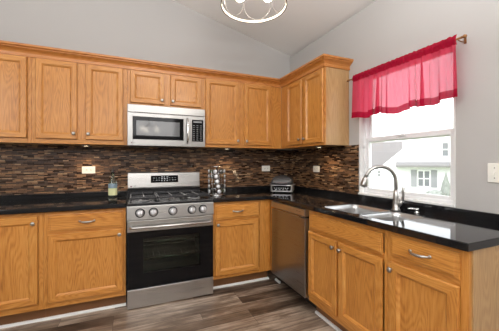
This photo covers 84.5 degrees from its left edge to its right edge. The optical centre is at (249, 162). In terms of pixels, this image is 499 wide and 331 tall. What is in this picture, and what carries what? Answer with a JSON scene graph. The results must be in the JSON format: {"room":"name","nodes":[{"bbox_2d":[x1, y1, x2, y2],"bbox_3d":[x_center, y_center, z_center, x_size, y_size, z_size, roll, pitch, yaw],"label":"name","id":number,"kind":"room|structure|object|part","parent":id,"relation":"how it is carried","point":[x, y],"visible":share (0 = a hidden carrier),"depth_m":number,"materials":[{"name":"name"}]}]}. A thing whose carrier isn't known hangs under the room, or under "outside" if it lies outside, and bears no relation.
{"room":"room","nodes":[
{"label":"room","id":0,"kind":"room"},
{"bbox_2d":[0,0,290,280],"bbox_3d":[-1.548,-0.637,2.892,4.740,3.989,0.120,0,0,-23],"label":"wall","id":1,"kind":"structure","parent":0,"point":[165,31],"depth_m":2.99,"materials":[{"name":"grey paint"}]},
{"bbox_2d":[0,53,38,144],"bbox_3d":[-2.194,-0.552,2.358,0.592,0.760,0.346,0,0,-23],"label":"upper cabinet","id":2,"kind":"object","parent":1,"relation":"attached to","point":[15,71],"visible":0.8,"depth_m":2.31,"materials":[{"name":"brown wood"}]},
{"bbox_3d":[-2.144,-0.559,2.240,0.422,0.579,0.005,0,0,-23],"label":"panel","id":3,"kind":"part","parent":2,"relation":"part of","materials":[{"name":"brown wood"}]},
{"bbox_3d":[-2.142,-0.559,2.235,0.533,0.690,0.020,0,0,-23],"label":"door","id":4,"kind":"part","parent":2,"relation":"part of","materials":[{"name":"brown wood"}]},
{"bbox_2d":[0,40,280,87],"bbox_3d":[-1.005,-0.954,2.701,3.048,0.091,0.057,0,0,-23],"label":"crown molding","id":5,"kind":"structure","parent":2,"relation":"on","point":[6,47],"depth_m":2.63,"materials":[{"name":"brown wood"}]},
{"bbox_2d":[32,57,127,146],"bbox_3d":[-1.576,-0.552,2.623,0.751,0.760,0.346,0,0,-23],"label":"upper cabinet","id":6,"kind":"object","parent":1,"relation":"attached to","point":[74,104],"visible":0.95,"depth_m":2.50,"materials":[{"name":"brown wood"}]},
{"bbox_3d":[-1.701,-0.559,2.423,0.308,0.690,0.020,0,0,-23],"label":"door","id":7,"kind":"part","parent":6,"relation":"part of","materials":[{"name":"brown wood"}]},
{"bbox_3d":[-1.703,-0.559,2.428,0.197,0.579,0.005,0,0,-23],"label":"panel","id":8,"kind":"part","parent":6,"relation":"part of","materials":[{"name":"brown wood"}]},
{"bbox_3d":[-1.355,-0.559,2.571,0.310,0.690,0.020,0,0,-23],"label":"door","id":9,"kind":"part","parent":6,"relation":"part of","materials":[{"name":"brown wood"}]},
{"bbox_3d":[-1.357,-0.559,2.576,0.199,0.579,0.005,0,0,-23],"label":"panel","id":10,"kind":"part","parent":6,"relation":"part of","materials":[{"name":"brown wood"}]},
{"bbox_2d":[0,144,288,194],"bbox_3d":[-0.999,0.093,3.056,3.340,0.529,0.008,0,0,-23],"label":"tile backsplash","id":11,"kind":"structure","parent":1,"relation":"attached to","point":[24,169],"depth_m":2.86,"materials":[{"name":"brown tile"}]},
{"bbox_2d":[82,166,94,173],"bbox_3d":[-1.627,0.071,2.778,0.118,0.072,0.008,0,0,-23],"label":"wall outlet","id":12,"kind":"object","parent":11,"relation":"attached to","point":[85,169],"visible":1,"depth_m":2.78,"materials":[{"name":"white plastic"}]},
{"bbox_2d":[262,166,269,170],"bbox_3d":[0.214,0.071,3.565,0.118,0.072,0.008,0,0,-23],"label":"wall outlet","id":13,"kind":"object","parent":11,"relation":"attached to","point":[264,168],"visible":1,"depth_m":3.56,"materials":[{"name":"white plastic"}]},
{"bbox_2d":[128,69,202,108],"bbox_3d":[-0.888,-0.749,2.916,0.742,0.366,0.346,0,0,-23],"label":"upper cabinet","id":14,"kind":"object","parent":1,"relation":"attached to","point":[144,87],"visible":0.73,"depth_m":2.79,"materials":[{"name":"brown wood"}]},
{"bbox_3d":[-1.009,-0.745,2.719,0.313,0.314,0.020,0,0,-23],"label":"door","id":15,"kind":"part","parent":14,"relation":"part of","materials":[{"name":"brown wood"}]},
{"bbox_3d":[-1.011,-0.745,2.724,0.206,0.207,0.005,0,0,-23],"label":"panel","id":16,"kind":"part","parent":14,"relation":"part of","materials":[{"name":"brown wood"}]},
{"bbox_2d":[128,104,204,147],"bbox_3d":[-0.868,-0.362,2.869,0.738,0.391,0.436,0,0,-23],"label":"microwave oven","id":17,"kind":"object","parent":14,"relation":"attached to","point":[148,125],"visible":1,"depth_m":2.71,"materials":[{"name":"silver metal"}]},
{"bbox_3d":[-0.876,-0.322,2.699,0.590,0.312,0.027,0,0,-23],"label":"door","id":18,"kind":"part","parent":17,"relation":"part of","materials":[{"name":"silver metal"}]},
{"bbox_3d":[-0.807,-0.518,2.728,0.738,0.076,0.027,0,0,-23],"label":"vent panel","id":19,"kind":"part","parent":17,"relation":"part of","materials":[{"name":"silver metal"}]},
{"bbox_3d":[-0.622,-0.327,2.767,0.021,0.264,0.055,0,0,-23],"label":"door handle","id":20,"kind":"part","parent":17,"relation":"part of","materials":[{"name":"silver metal"}]},
{"bbox_3d":[-0.536,-0.322,2.844,0.148,0.312,0.027,0,0,-23],"label":"control panel","id":21,"kind":"part","parent":17,"relation":"part of","materials":[{"name":"silver metal"}]},
{"bbox_3d":[-0.664,-0.745,2.866,0.313,0.314,0.020,0,0,-23],"label":"door","id":22,"kind":"part","parent":14,"relation":"part of","materials":[{"name":"brown wood"}]},
{"bbox_3d":[-0.666,-0.745,2.871,0.206,0.207,0.005,0,0,-23],"label":"panel","id":23,"kind":"part","parent":14,"relation":"part of","materials":[{"name":"brown wood"}]},
{"bbox_2d":[201,78,280,149],"bbox_3d":[-0.104,-0.552,3.251,0.960,0.760,0.346,0,0,-23],"label":"upper cabinet","id":24,"kind":"object","parent":1,"relation":"attached to","point":[238,115],"visible":0.96,"depth_m":3.12,"materials":[{"name":"brown wood"}]},
{"bbox_3d":[-0.294,-0.556,3.024,0.385,0.702,0.020,0,0,-23],"label":"door","id":25,"kind":"part","parent":24,"relation":"part of","materials":[{"name":"brown wood"}]},
{"bbox_3d":[-0.296,-0.556,3.029,0.274,0.591,0.005,0,0,-23],"label":"panel","id":26,"kind":"part","parent":24,"relation":"part of","materials":[{"name":"brown wood"}]},
{"bbox_3d":[0.096,-0.556,3.191,0.342,0.702,0.020,0,0,-23],"label":"door","id":27,"kind":"part","parent":24,"relation":"part of","materials":[{"name":"brown wood"}]},
{"bbox_3d":[0.094,-0.556,3.196,0.231,0.591,0.005,0,0,-23],"label":"panel","id":28,"kind":"part","parent":24,"relation":"part of","materials":[{"name":"brown wood"}]},
{"bbox_2d":[0,259,335,330],"bbox_3d":[-0.307,1.308,-0.014,4.500,0.100,6.200,0,0,-23],"label":"floor","id":29,"kind":"structure","parent":0,"point":[263,305],"depth_m":2.26,"materials":[{"name":"brown wood"}]},
{"bbox_2d":[0,213,45,324],"bbox_3d":[-2.061,0.819,2.247,0.749,0.875,0.656,0,0,-23],"label":"base cabinet","id":30,"kind":"object","parent":29,"relation":"on","point":[21,235],"visible":0.78,"depth_m":2.08,"materials":[{"name":"brown wood"}]},
{"bbox_3d":[-1.951,0.752,1.985,0.568,0.552,0.005,0,0,-23],"label":"panel","id":31,"kind":"part","parent":30,"relation":"part of","materials":[{"name":"brown wood"}]},
{"bbox_3d":[-1.949,0.752,1.980,0.691,0.675,0.020,0,0,-23],"label":"door","id":32,"kind":"part","parent":30,"relation":"part of","materials":[{"name":"brown wood"}]},
{"bbox_2d":[0,191,126,214],"bbox_3d":[-1.793,0.338,2.371,1.342,0.086,0.644,0,0,-23],"label":"countertop","id":33,"kind":"structure","parent":30,"relation":"on","point":[53,202],"depth_m":2.39,"materials":[{"name":"black stone"}]},
{"bbox_2d":[108,168,116,199],"bbox_3d":[-1.269,0.193,2.549,0.075,0.301,0.075,0,0,-23],"label":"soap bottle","id":34,"kind":"object","parent":33,"relation":"on","point":[112,185],"visible":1,"depth_m":2.52,"materials":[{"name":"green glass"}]},
{"bbox_2d":[0,303,125,328],"bbox_3d":[-1.707,1.248,2.166,1.338,0.018,0.019,0,0,-23],"label":"trim","id":35,"kind":"structure","parent":29,"relation":"on","point":[121,304],"depth_m":2.23,"materials":[{"name":"white paint"}]},
{"bbox_2d":[43,205,126,316],"bbox_3d":[-1.445,0.819,2.507,0.586,0.875,0.661,0,0,-23],"label":"base cabinet","id":36,"kind":"object","parent":29,"relation":"on","point":[85,251],"visible":0.9,"depth_m":2.24,"materials":[{"name":"brown wood"}]},
{"bbox_3d":[-1.327,0.476,2.246,0.533,0.136,0.020,0,0,-23],"label":"drawer","id":37,"kind":"part","parent":36,"relation":"part of","materials":[{"name":"brown wood"}]},
{"bbox_3d":[-1.327,0.829,2.246,0.533,0.534,0.020,0,0,-23],"label":"door","id":38,"kind":"part","parent":36,"relation":"part of","materials":[{"name":"brown wood"}]},
{"bbox_3d":[-1.329,0.829,2.251,0.410,0.411,0.005,0,0,-23],"label":"panel","id":39,"kind":"part","parent":36,"relation":"part of","materials":[{"name":"brown wood"}]},
{"bbox_3d":[-1.317,0.473,2.223,0.120,0.021,0.038,0,0,-23],"label":"pull handle","id":40,"kind":"part","parent":36,"relation":"part of","materials":[{"name":"silver metal"}]},
{"bbox_2d":[127,172,213,309],"bbox_3d":[-0.806,0.678,2.746,0.759,1.157,0.708,0,0,-23],"label":"gas range","id":41,"kind":"object","parent":29,"relation":"on","point":[170,222],"visible":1,"depth_m":2.55,"materials":[{"name":"silver metal"}]},
{"bbox_3d":[-0.936,0.432,2.350,0.080,0.080,0.048,0,0,-23],"label":"knob","id":42,"kind":"part","parent":41,"relation":"part of","materials":[{"name":"silver metal"}]},
{"bbox_3d":[-0.835,0.432,2.393,0.080,0.080,0.048,0,0,-23],"label":"knob","id":43,"kind":"part","parent":41,"relation":"part of","materials":[{"name":"silver metal"}]},
{"bbox_3d":[-0.933,0.315,3.042,0.759,0.085,0.062,0,0,-23],"label":"vent trim","id":44,"kind":"part","parent":41,"relation":"part of","materials":[{"name":"black metal"}]},
{"bbox_3d":[-0.701,1.170,2.499,0.755,0.160,0.042,0,0,-23],"label":"storage drawer","id":45,"kind":"part","parent":41,"relation":"part of","materials":[{"name":"silver metal"}]},
{"bbox_2d":[127,196,212,206],"bbox_3d":[-0.809,0.359,2.751,0.759,0.026,0.570,0,0,-23],"label":"cooktop","id":46,"kind":"object","parent":41,"relation":"in","point":[198,200],"depth_m":2.53,"materials":[{"name":"black metal"}]},
{"bbox_3d":[-0.702,0.840,2.500,0.753,0.488,0.038,0,0,-23],"label":"black glass","id":47,"kind":"part","parent":41,"relation":"part of","materials":[{"name":"black glass"}]},
{"bbox_2d":[129,220,211,229],"bbox_3d":[-0.681,0.552,2.452,0.724,0.025,0.068,0,0,-23],"label":"handle","id":48,"kind":"object","parent":41,"relation":"in","point":[166,224],"depth_m":2.44,"materials":[{"name":"silver metal"}]},
{"bbox_3d":[-0.702,0.433,2.502,0.759,0.118,0.062,0,0,-23],"label":"control panel","id":49,"kind":"part","parent":41,"relation":"part of","materials":[{"name":"silver metal"}]},
{"bbox_2d":[143,233,198,271],"bbox_3d":[-0.820,0.800,2.779,0.659,0.505,0.540,0,0,-23],"label":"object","id":50,"kind":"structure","parent":41,"relation":"in","point":[166,252],"depth_m":2.97,"materials":[{"name":"black glass"}]},
{"bbox_3d":[-0.683,0.432,2.458,0.080,0.080,0.048,0,0,-23],"label":"knob","id":51,"kind":"part","parent":41,"relation":"part of","materials":[{"name":"silver metal"}]},
{"bbox_3d":[-0.525,0.432,2.525,0.080,0.080,0.048,0,0,-23],"label":"knob","id":52,"kind":"part","parent":41,"relation":"part of","materials":[{"name":"silver metal"}]},
{"bbox_3d":[-0.430,0.432,2.566,0.080,0.080,0.048,0,0,-23],"label":"knob","id":53,"kind":"part","parent":41,"relation":"part of","materials":[{"name":"silver metal"}]},
{"bbox_2d":[213,277,268,288],"bbox_3d":[-0.086,1.248,2.858,0.638,0.018,0.019,0,0,-23],"label":"trim","id":54,"kind":"structure","parent":29,"relation":"on","point":[264,278],"depth_m":2.85,"materials":[{"name":"white paint"}]},
{"bbox_2d":[213,199,273,286],"bbox_3d":[-0.159,0.819,3.041,0.648,0.875,0.690,0,0,-23],"label":"base cabinet","id":55,"kind":"object","parent":29,"relation":"on","point":[241,229],"visible":0.77,"depth_m":2.79,"materials":[{"name":"brown wood"}]},
{"bbox_3d":[-0.118,0.483,2.763,0.474,0.146,0.020,0,0,-23],"label":"drawer","id":56,"kind":"part","parent":55,"relation":"part of","materials":[{"name":"brown wood"}]},
{"bbox_3d":[-0.121,0.837,2.761,0.467,0.531,0.020,0,0,-23],"label":"door","id":57,"kind":"part","parent":55,"relation":"part of","materials":[{"name":"brown wood"}]},
{"bbox_3d":[-0.123,0.837,2.766,0.344,0.408,0.005,0,0,-23],"label":"panel","id":58,"kind":"part","parent":55,"relation":"part of","materials":[{"name":"brown wood"}]},
{"bbox_2d":[271,201,315,307],"bbox_3d":[0.624,0.821,2.670,0.619,0.871,0.596,0,0,-23],"label":"dishwasher","id":59,"kind":"object","parent":29,"relation":"on","point":[290,224],"visible":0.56,"depth_m":2.47,"materials":[{"name":"grey metal"}]},
{"bbox_3d":[0.368,0.416,2.561,0.062,0.059,0.596,0,0,-23],"label":"control panel","id":60,"kind":"part","parent":59,"relation":"part of","materials":[{"name":"silver metal"}]},
{"bbox_3d":[0.370,0.793,2.562,0.058,0.660,0.596,0,0,-23],"label":"door panel","id":61,"kind":"part","parent":59,"relation":"part of","materials":[{"name":"silver metal"}]},
{"bbox_3d":[0.474,1.189,2.606,0.025,0.113,0.588,0,0,-23],"label":"toe panel","id":62,"kind":"part","parent":59,"relation":"part of","materials":[{"name":"black plastic"}]},
{"bbox_2d":[315,310,341,330],"bbox_3d":[0.786,1.248,1.767,0.019,0.018,1.173,0,0,-23],"label":"trim","id":63,"kind":"structure","parent":29,"relation":"on","point":[320,315],"depth_m":2.16,"materials":[{"name":"white paint"}]},
{"bbox_2d":[308,210,387,330],"bbox_3d":[0.901,0.819,2.042,0.656,0.875,0.762,0,0,-23],"label":"base cabinet","id":64,"kind":"object","parent":29,"relation":"on","point":[348,261],"visible":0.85,"depth_m":1.87,"materials":[{"name":"brown wood"}]},
{"bbox_3d":[0.562,0.826,2.113,0.005,0.414,0.216,0,0,-23],"label":"panel","id":65,"kind":"part","parent":64,"relation":"part of","materials":[{"name":"brown wood"}]},
{"bbox_3d":[0.557,0.826,2.111,0.020,0.533,0.335,0,0,-23],"label":"door","id":66,"kind":"part","parent":64,"relation":"part of","materials":[{"name":"brown wood"}]},
{"bbox_3d":[0.634,0.473,1.929,0.020,0.126,0.714,0,0,-23],"label":"false drawer","id":67,"kind":"part","parent":64,"relation":"part of","materials":[{"name":"brown wood"}]},
{"bbox_3d":[0.708,0.826,1.770,0.005,0.414,0.245,0,0,-23],"label":"panel","id":68,"kind":"part","parent":64,"relation":"part of","materials":[{"name":"brown wood"}]},
{"bbox_3d":[0.703,0.826,1.768,0.020,0.533,0.364,0,0,-23],"label":"door","id":69,"kind":"part","parent":64,"relation":"part of","materials":[{"name":"brown wood"}]},
{"bbox_2d":[386,231,498,330],"bbox_3d":[1.131,0.819,1.496,0.661,0.875,0.422,0,0,-23],"label":"base cabinet","id":70,"kind":"object","parent":29,"relation":"on","point":[432,286],"visible":0.86,"depth_m":1.30,"materials":[{"name":"brown wood"}]},
{"bbox_2d":[200,186,498,251],"bbox_3d":[0.464,0.338,2.328,1.240,0.086,2.496,0,0,-23],"label":"countertop","id":71,"kind":"structure","parent":70,"relation":"on","point":[466,230],"depth_m":1.78,"materials":[{"name":"black stone"}]},
{"bbox_2d":[210,166,224,195],"bbox_3d":[-0.351,0.187,2.945,0.170,0.312,0.170,0,0,-23],"label":"spice rack","id":72,"kind":"object","parent":71,"relation":"on","point":[220,188],"visible":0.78,"depth_m":2.90,"materials":[{"name":"silver metal"}]},
{"bbox_2d":[208,189,215,192],"bbox_3d":[-0.399,0.298,2.923,0.078,0.043,0.043,0,0,-24],"label":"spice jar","id":73,"kind":"object","parent":72,"relation":"on","point":[209,190],"visible":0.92,"depth_m":2.91,"materials":[{"name":"black"}]},
{"bbox_2d":[270,175,294,192],"bbox_3d":[0.390,0.245,3.244,0.296,0.196,0.308,0,0,13],"label":"countertop grill","id":74,"kind":"object","parent":71,"relation":"on","point":[282,183],"visible":1,"depth_m":3.14,"materials":[{"name":"silver metal"}]},
{"bbox_3d":[0.365,0.288,3.135,0.212,0.056,0.012,0,0,13],"label":"control panel","id":75,"kind":"part","parent":74,"relation":"part of","materials":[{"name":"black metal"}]},
{"bbox_3d":[0.394,0.203,3.263,0.248,0.094,0.262,0,0,13],"label":"lid","id":76,"kind":"part","parent":74,"relation":"part of","materials":[{"name":"grey metal"}]},
{"bbox_2d":[326,204,423,251],"bbox_3d":[0.854,0.450,1.966,0.348,0.205,0.618,0,0,-23],"label":"sink","id":77,"kind":"object","parent":71,"relation":"in","point":[356,209],"visible":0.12,"depth_m":1.94,"materials":[{"name":"grey metal"}]},
{"bbox_3d":[0.802,0.450,2.086,0.348,0.205,0.358,0,0,-23],"label":"bowl","id":78,"kind":"part","parent":77,"relation":"part of","materials":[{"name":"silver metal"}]},
{"bbox_3d":[0.929,0.450,1.788,0.348,0.205,0.231,0,0,-23],"label":"bowl","id":79,"kind":"part","parent":77,"relation":"part of","materials":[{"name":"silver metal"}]},
{"bbox_2d":[360,165,404,210],"bbox_3d":[0.965,0.178,2.007,0.302,0.329,0.081,0,0,10],"label":"kitchen faucet","id":80,"kind":"object","parent":71,"relation":"on","point":[396,204],"visible":1,"depth_m":1.99,"materials":[{"name":"silver metal"}]},
{"bbox_3d":[0.960,0.105,2.006,0.239,0.182,0.025,0,0,3],"label":"spout","id":81,"kind":"part","parent":80,"relation":"part of","materials":[{"name":"silver metal"}]},
{"bbox_3d":[1.085,0.246,1.974,0.034,0.154,0.066,0,0,-23],"label":"lever handle","id":82,"kind":"part","parent":80,"relation":"part of","materials":[{"name":"silver metal"}]},
{"bbox_2d":[407,208,419,212],"bbox_3d":[1.133,0.326,1.898,0.074,0.034,0.034,0,0,39],"label":"soap dispenser","id":83,"kind":"object","parent":71,"relation":"on","point":[415,209],"visible":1,"depth_m":1.88,"materials":[{"name":"silver metal"}]},
{"bbox_3d":[0.843,0.459,1.377,0.038,0.021,0.120,0,0,-23],"label":"pull handle","id":84,"kind":"part","parent":70,"relation":"part of","materials":[{"name":"silver metal"}]},
{"bbox_3d":[0.871,0.823,1.390,0.005,0.420,0.237,0,0,-23],"label":"panel","id":85,"kind":"part","parent":70,"relation":"part of","materials":[{"name":"brown wood"}]},
{"bbox_3d":[0.866,0.823,1.388,0.020,0.539,0.356,0,0,-23],"label":"door","id":86,"kind":"part","parent":70,"relation":"part of","materials":[{"name":"brown wood"}]},
{"bbox_3d":[0.866,0.462,1.387,0.020,0.120,0.353,0,0,-23],"label":"drawer","id":87,"kind":"part","parent":70,"relation":"part of","materials":[{"name":"brown wood"}]},
{"bbox_3d":[1.248,0.761,1.319,0.586,0.758,0.005,0,0,-23],"label":"panel","id":88,"kind":"part","parent":70,"relation":"part of","materials":[{"name":"brown wood"}]},
{"bbox_2d":[173,0,375,56],"bbox_3d":[-0.307,-2.078,-0.014,4.740,1.307,6.440,0,0,-23],"label":"ceiling","id":89,"kind":"structure","parent":0,"point":[303,22],"depth_m":3.01,"materials":[{"name":"white paint"}]},
{"bbox_2d":[221,0,286,22],"bbox_3d":[0.027,-1.355,1.662,0.400,0.816,0.400,0,0,-23],"label":"ceiling light","id":90,"kind":"object","parent":89,"relation":"hanging from","point":[228,14],"visible":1,"depth_m":1.80,"materials":[{"name":"metal"}]},
{"bbox_2d":[290,0,498,213],"bbox_3d":[1.817,-0.033,0.893,0.120,2.781,6.200,0,0,-23],"label":"wall","id":91,"kind":"structure","parent":0,"point":[384,31],"depth_m":1.80,"materials":[{"name":"grey paint"}]},
{"bbox_2d":[281,66,348,148],"bbox_3d":[0.659,-0.552,3.002,0.346,0.760,0.810,0,0,-23],"label":"upper cabinet","id":92,"kind":"object","parent":91,"relation":"attached to","point":[315,106],"visible":0.92,"depth_m":2.69,"materials":[{"name":"brown wood"}]},
{"bbox_3d":[0.492,-0.545,3.050,0.020,0.695,0.312,0,0,-23],"label":"door","id":93,"kind":"part","parent":92,"relation":"part of","materials":[{"name":"brown wood"}]},
{"bbox_3d":[0.497,-0.545,3.053,0.005,0.584,0.201,0,0,-23],"label":"panel","id":94,"kind":"part","parent":92,"relation":"part of","materials":[{"name":"brown wood"}]},
{"bbox_3d":[0.555,-0.552,2.957,0.020,0.760,0.810,0,0,-23],"label":"frame","id":95,"kind":"part","parent":92,"relation":"part of","materials":[{"name":"brown wood"}]},
{"bbox_3d":[0.631,-0.545,2.725,0.020,0.695,0.313,0,0,-23],"label":"door","id":96,"kind":"part","parent":92,"relation":"part of","materials":[{"name":"brown wood"}]},
{"bbox_3d":[0.636,-0.545,2.727,0.005,0.584,0.202,0,0,-23],"label":"panel","id":97,"kind":"part","parent":92,"relation":"part of","materials":[{"name":"brown wood"}]},
{"bbox_2d":[280,53,353,87],"bbox_3d":[0.668,-0.954,2.974,0.356,0.091,0.868,0,0,-23],"label":"crown molding","id":98,"kind":"structure","parent":91,"relation":"attached to","point":[327,60],"depth_m":2.67,"materials":[{"name":"brown wood"}]},
{"bbox_2d":[289,145,358,193],"bbox_3d":[0.783,0.062,3.150,0.008,0.466,1.235,0,0,-23],"label":"tile backsplash","id":99,"kind":"structure","parent":91,"relation":"attached to","point":[339,165],"depth_m":2.97,"materials":[{"name":"brown tile"}]},
{"bbox_2d":[313,166,319,171],"bbox_3d":[0.768,0.068,3.162,0.008,0.072,0.118,0,0,-23],"label":"wall outlet","id":100,"kind":"object","parent":99,"relation":"attached to","point":[315,168],"visible":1,"depth_m":3.15,"materials":[{"name":"white plastic"}]},
{"bbox_2d":[358,97,455,207],"bbox_3d":[1.243,-0.269,2.218,0.136,1.130,0.839,0,0,-23],"label":"window","id":101,"kind":"structure","parent":91,"relation":"in","point":[366,138],"depth_m":2.21,"materials":[{"name":"white paint"}]},
{"bbox_3d":[1.243,0.286,2.218,0.136,0.016,0.838,0,0,-23],"label":"sill","id":102,"kind":"part","parent":101,"relation":"part of","materials":[{"name":"white paint"}]},
{"bbox_3d":[1.255,0.014,2.223,0.030,0.486,0.755,0,0,-23],"label":"sash","id":103,"kind":"part","parent":101,"relation":"part of","materials":[{"name":"white plastic"}]},
{"bbox_3d":[1.285,-0.496,2.236,0.029,0.613,0.755,0,0,-23],"label":"sash","id":104,"kind":"part","parent":101,"relation":"part of","materials":[{"name":"white plastic"}]},
{"bbox_2d":[347,34,466,81],"bbox_3d":[1.161,-0.782,2.165,0.087,0.036,1.021,0,0,-23],"label":"curtain rod","id":105,"kind":"object","parent":91,"relation":"attached to","point":[464,36],"visible":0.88,"depth_m":1.74,"materials":[{"name":"gold metal"}]},
{"bbox_2d":[351,34,457,117],"bbox_3d":[1.134,-0.599,2.134,0.053,0.435,0.902,0,0,-23],"label":"window valance","id":106,"kind":"object","parent":105,"relation":"hanging from","point":[425,76],"visible":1,"depth_m":2.02,"materials":[{"name":"red fabric"}]},
{"bbox_2d":[488,163,498,182],"bbox_3d":[1.444,0.059,1.590,0.018,0.114,0.116,0,0,-23],"label":"light switch","id":107,"kind":"object","parent":91,"relation":"attached to","point":[493,168],"visible":1,"depth_m":1.62,"materials":[{"name":"white plastic"}]},
{"bbox_2d":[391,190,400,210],"bbox_3d":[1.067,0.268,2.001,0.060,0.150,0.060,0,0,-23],"label":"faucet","id":108,"kind":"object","parent":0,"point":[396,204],"depth_m":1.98,"materials":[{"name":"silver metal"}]},
{"label":"outside","id":109,"kind":"structure","parent":0,"visible":0},
{"bbox_3d":[26.974,3.308,31.325,69.700,0.200,90.000,0,0,-23],"label":"ground","id":110,"kind":"structure","parent":109,"visible":0},
{"bbox_2d":[372,118,452,192],"bbox_3d":[16.939,-0.383,28.833,13.670,7.181,12.900,0,0,27],"label":"neighbor house","id":111,"kind":"structure","parent":110,"relation":"on","point":[419,165],"depth_m":23.80,"materials":[{"name":"white"}]},
{"bbox_2d":[411,170,416,186],"bbox_3d":[14.312,1.340,23.913,0.424,1.454,0.046,0,0,27],"label":"shutter","id":112,"kind":"object","parent":111,"relation":"hanging from","point":[413,172],"depth_m":23.89,"materials":[{"name":"grey"}]},
{"bbox_3d":[14.970,1.340,23.586,0.804,1.274,0.021,0,0,27],"label":"pane","id":113,"kind":"part","parent":111,"relation":"part of","materials":[{"name":"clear glass"}]},
{"bbox_2d":[431,170,436,187],"bbox_3d":[15.616,1.340,23.236,0.424,1.454,0.046,0,0,27],"label":"shutter","id":114,"kind":"object","parent":111,"relation":"hanging from","point":[433,172],"depth_m":23.24,"materials":[{"name":"grey"}]},
{"bbox_3d":[16.310,-1.130,22.890,0.389,1.084,0.021,0,0,27],"label":"pane","id":115,"kind":"part","parent":111,"relation":"part of","materials":[{"name":"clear glass"}]},
{"bbox_2d":[425,190,445,195],"bbox_3d":[14.631,2.676,21.774,2.078,1.064,1.304,0,0,-23],"label":"hedge","id":116,"kind":"object","parent":110,"relation":"on","point":[435,192],"visible":0.32,"depth_m":21.44,"materials":[{"name":"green plant"}]},
{"bbox_2d":[440,173,449,195],"bbox_3d":[16.030,1.930,22.389,0.834,2.555,0.838,0,0,-23],"label":"evergreen shrub","id":117,"kind":"object","parent":110,"relation":"on","point":[445,188],"visible":0.74,"depth_m":22.21,"materials":[{"name":"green plant"}]}
]}

